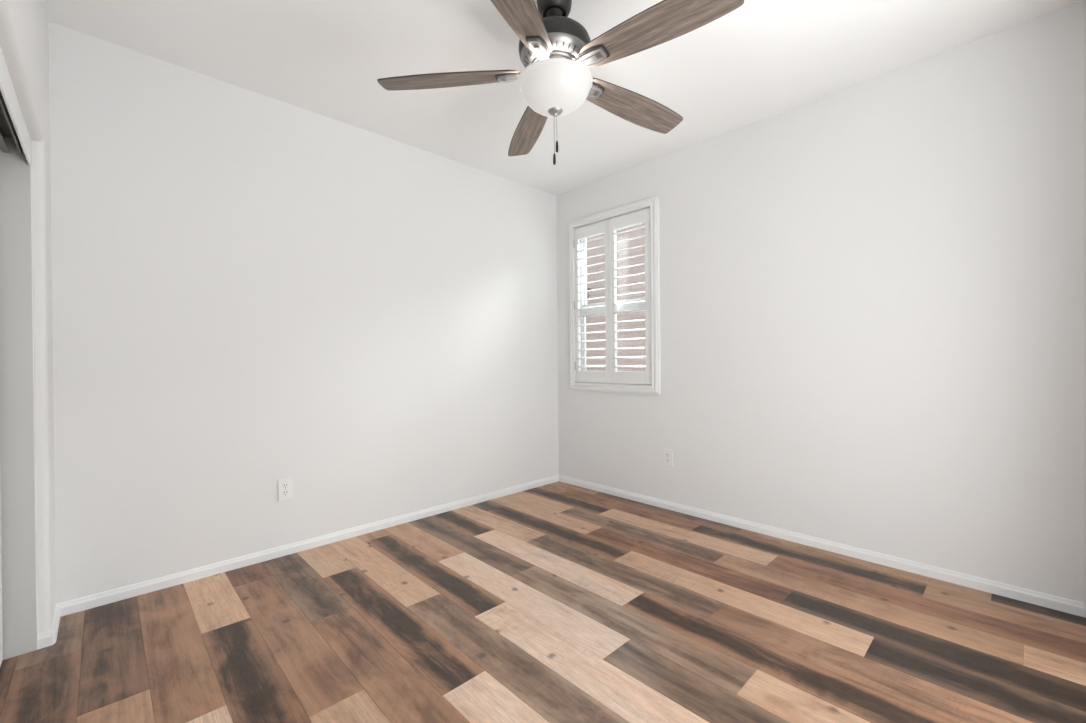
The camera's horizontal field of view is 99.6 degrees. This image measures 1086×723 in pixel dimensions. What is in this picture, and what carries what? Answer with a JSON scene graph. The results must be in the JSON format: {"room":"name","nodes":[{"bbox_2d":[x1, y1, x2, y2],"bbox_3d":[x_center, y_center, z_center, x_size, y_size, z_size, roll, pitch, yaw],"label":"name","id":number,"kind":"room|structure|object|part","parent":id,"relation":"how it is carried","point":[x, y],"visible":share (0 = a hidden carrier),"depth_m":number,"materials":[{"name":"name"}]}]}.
{"room":"empty bedroom","nodes":[
{"label":"empty bedroom","id":0,"kind":"room"},
{"bbox_2d":[0,0,55,632],"bbox_3d":[-1.211,-0.178,0.943,0.141,2.470,2.480,-1,0,-44],"label":"wall","id":1,"kind":"structure","parent":0,"point":[40,151],"depth_m":1.68,"materials":[{"name":"white paint"}]},
{"bbox_2d":[0,476,2,665],"bbox_3d":[-1.510,0.175,1.179,0.030,1.723,1.120,-1,0,-44],"label":"closet door","id":2,"kind":"structure","parent":1,"relation":"in","point":[1,621],"depth_m":1.58,"materials":[{"name":"white paint"}]},
{"bbox_2d":[0,91,22,155],"bbox_3d":[-1.145,-0.750,0.828,0.088,0.118,2.178,-1,0,-44],"label":"closet track","id":3,"kind":"object","parent":1,"relation":"attached to","point":[7,129],"visible":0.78,"depth_m":1.52,"materials":[{"name":"silver metal"}]},
{"bbox_2d":[0,46,30,165],"bbox_3d":[-1.101,-0.760,0.871,0.006,0.098,2.180,-1,0,-44],"label":"trim","id":4,"kind":"structure","parent":1,"relation":"attached to","point":[7,89],"depth_m":1.35,"materials":[{"name":"white paint"}]},
{"bbox_2d":[0,136,36,659],"bbox_3d":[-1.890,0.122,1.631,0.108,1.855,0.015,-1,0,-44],"label":"closet door","id":5,"kind":"structure","parent":1,"relation":"attached to","point":[16,331],"depth_m":1.63,"materials":[{"name":"grey paint"}]},
{"bbox_2d":[30,165,37,649],"bbox_3d":[-1.850,0.169,1.668,0.004,1.760,0.014,-1,0,-44],"label":"trim","id":6,"kind":"structure","parent":1,"relation":"attached to","point":[31,165],"depth_m":1.66,"materials":[{"name":"white paint"}]},
{"bbox_2d":[38,604,59,648],"bbox_3d":[-1.916,1.022,1.781,0.046,0.053,0.268,-1,0,-44],"label":"baseboard","id":7,"kind":"structure","parent":1,"relation":"attached to","point":[47,638],"depth_m":1.70,"materials":[{"name":"white paint"}]},
{"bbox_2d":[48,21,558,603],"bbox_3d":[-1.281,-0.185,2.677,4.040,2.470,0.140,-1,0,-44],"label":"wall","id":8,"kind":"structure","parent":0,"point":[252,291],"depth_m":2.40,"materials":[{"name":"white paint"}]},
{"bbox_2d":[278,478,292,500],"bbox_3d":[-1.387,0.688,2.468,0.070,0.115,0.010,-1,0,-44],"label":"wall outlet","id":9,"kind":"object","parent":8,"relation":"attached to","point":[285,491],"visible":1,"depth_m":2.46,"materials":[{"name":"white plastic"}]},
{"bbox_2d":[282,490,288,495],"bbox_3d":[-1.385,0.708,2.466,0.034,0.028,0.003,-1,0,-44],"label":"receptacle","id":10,"kind":"object","parent":9,"relation":"attached to","point":[284,492],"depth_m":2.47,"materials":[{"name":"white plastic"}]},
{"bbox_2d":[282,483,288,488],"bbox_3d":[-1.385,0.669,2.466,0.034,0.028,0.003,-1,0,-44],"label":"receptacle","id":11,"kind":"object","parent":9,"relation":"attached to","point":[284,485],"depth_m":2.47,"materials":[{"name":"white plastic"}]},
{"bbox_2d":[58,475,558,616],"bbox_3d":[-0.928,1.009,2.904,2.959,0.053,0.012,-1,0,-44],"label":"baseboard","id":12,"kind":"structure","parent":8,"relation":"attached to","point":[114,595],"depth_m":2.40,"materials":[{"name":"white paint"}]},
{"bbox_2d":[0,481,1085,722],"bbox_3d":[0.192,1.034,1.252,3.755,0.001,3.950,-1,0,-44],"label":"floor","id":13,"kind":"structure","parent":0,"point":[556,602],"depth_m":1.71,"materials":[{"name":"wood"}]},
{"bbox_2d":[45,0,1083,195],"bbox_3d":[0.131,-1.456,1.230,4.100,0.100,4.190,-1,0,-44],"label":"ceiling","id":14,"kind":"structure","parent":0,"point":[759,60],"depth_m":2.12,"materials":[{"name":"white paint"}]},
{"bbox_2d":[377,0,743,164],"bbox_3d":[0.081,-1.074,1.713,1.274,0.668,1.263,-1,0,-44],"label":"ceiling fan","id":15,"kind":"object","parent":14,"relation":"hanging from","point":[555,50],"visible":1,"depth_m":1.63,"materials":[{"name":"brown wood"}]},
{"bbox_3d":[-0.350,-1.067,1.738,0.536,0.006,0.136,-2,13,3],"label":"blade","id":16,"kind":"part","parent":15,"relation":"part of","materials":[{"name":"brown wood"}]},
{"bbox_3d":[-0.095,-1.068,1.349,0.136,0.006,0.536,13,7,20],"label":"blade","id":17,"kind":"part","parent":15,"relation":"part of","materials":[{"name":"brown wood"}]},
{"bbox_3d":[-0.059,-1.071,2.102,0.136,0.006,0.536,-14,2,-15],"label":"blade","id":18,"kind":"part","parent":15,"relation":"part of","materials":[{"name":"brown wood"}]},
{"bbox_3d":[0.046,-0.993,1.720,0.281,0.112,0.281,-1,0,-44],"label":"lamp shade","id":19,"kind":"part","parent":15,"relation":"part of","materials":[{"name":"white glass"}]},
{"bbox_3d":[0.376,-1.074,1.937,0.536,0.006,0.136,2,-14,-33],"label":"blade","id":20,"kind":"part","parent":15,"relation":"part of","materials":[{"name":"brown wood"}]},
{"bbox_3d":[0.354,-1.072,1.472,0.536,0.006,0.136,2,-11,39],"label":"blade","id":21,"kind":"part","parent":15,"relation":"part of","materials":[{"name":"brown wood"}]},
{"bbox_2d":[556,0,1085,602],"bbox_3d":[1.256,-0.208,2.823,0.105,2.470,3.180,-1,0,-44],"label":"wall","id":22,"kind":"structure","parent":0,"point":[873,291],"depth_m":2.27,"materials":[{"name":"white paint"}]},
{"bbox_2d":[580,238,644,370],"bbox_3d":[0.575,-0.462,3.559,0.045,1.257,0.731,-1,0,-44],"label":"window","id":23,"kind":"structure","parent":22,"relation":"in","point":[583,254],"depth_m":3.79,"materials":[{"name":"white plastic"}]},
{"bbox_3d":[0.579,-0.741,3.565,0.016,0.651,0.683,-1,0,-44],"label":"sash","id":24,"kind":"part","parent":23,"relation":"part of","materials":[{"name":"white plastic"}]},
{"bbox_3d":[0.571,-0.163,3.555,0.016,0.612,0.683,-1,0,-44],"label":"sash","id":25,"kind":"part","parent":23,"relation":"part of","materials":[{"name":"white plastic"}]},
{"bbox_2d":[568,195,660,394],"bbox_3d":[0.527,-0.461,3.514,0.076,1.387,0.851,-1,0,-44],"label":"plantation shutters","id":26,"kind":"object","parent":23,"relation":"attached to","point":[649,216],"visible":1,"depth_m":3.47,"materials":[{"name":"white paint"}]},
{"bbox_3d":[0.397,-0.461,3.640,0.028,1.249,0.361,-1,0,-44],"label":"panel","id":27,"kind":"part","parent":26,"relation":"part of","materials":[{"name":"white paint"}]},
{"bbox_3d":[0.648,-0.462,3.378,0.028,1.249,0.361,-1,0,-44],"label":"panel","id":28,"kind":"part","parent":26,"relation":"part of","materials":[{"name":"white paint"}]},
{"bbox_2d":[663,449,672,466],"bbox_3d":[0.862,0.663,3.163,0.010,0.115,0.070,-1,0,-44],"label":"wall outlet","id":29,"kind":"object","parent":22,"relation":"attached to","point":[668,454],"visible":1,"depth_m":3.16,"materials":[{"name":"white plastic"}]},
{"bbox_2d":[559,475,1085,617],"bbox_3d":[1.186,0.991,2.827,0.012,0.053,3.050,-1,0,-44],"label":"baseboard","id":30,"kind":"structure","parent":22,"relation":"attached to","point":[1073,607],"depth_m":2.33,"materials":[{"name":"white paint"}]},
{"label":"outside","id":31,"kind":"structure","parent":0,"visible":0},
{"bbox_3d":[-0.620,1.417,6.670,2.410,0.200,11.000,-1,0,-44],"label":"ground","id":32,"kind":"structure","parent":31,"visible":0},
{"bbox_2d":[586,223,645,371],"bbox_3d":[0.236,-0.260,7.497,0.100,3.330,11.000,-1,0,-44],"label":"wall","id":33,"kind":"structure","parent":32,"relation":"on","point":[638,232],"depth_m":6.49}
]}

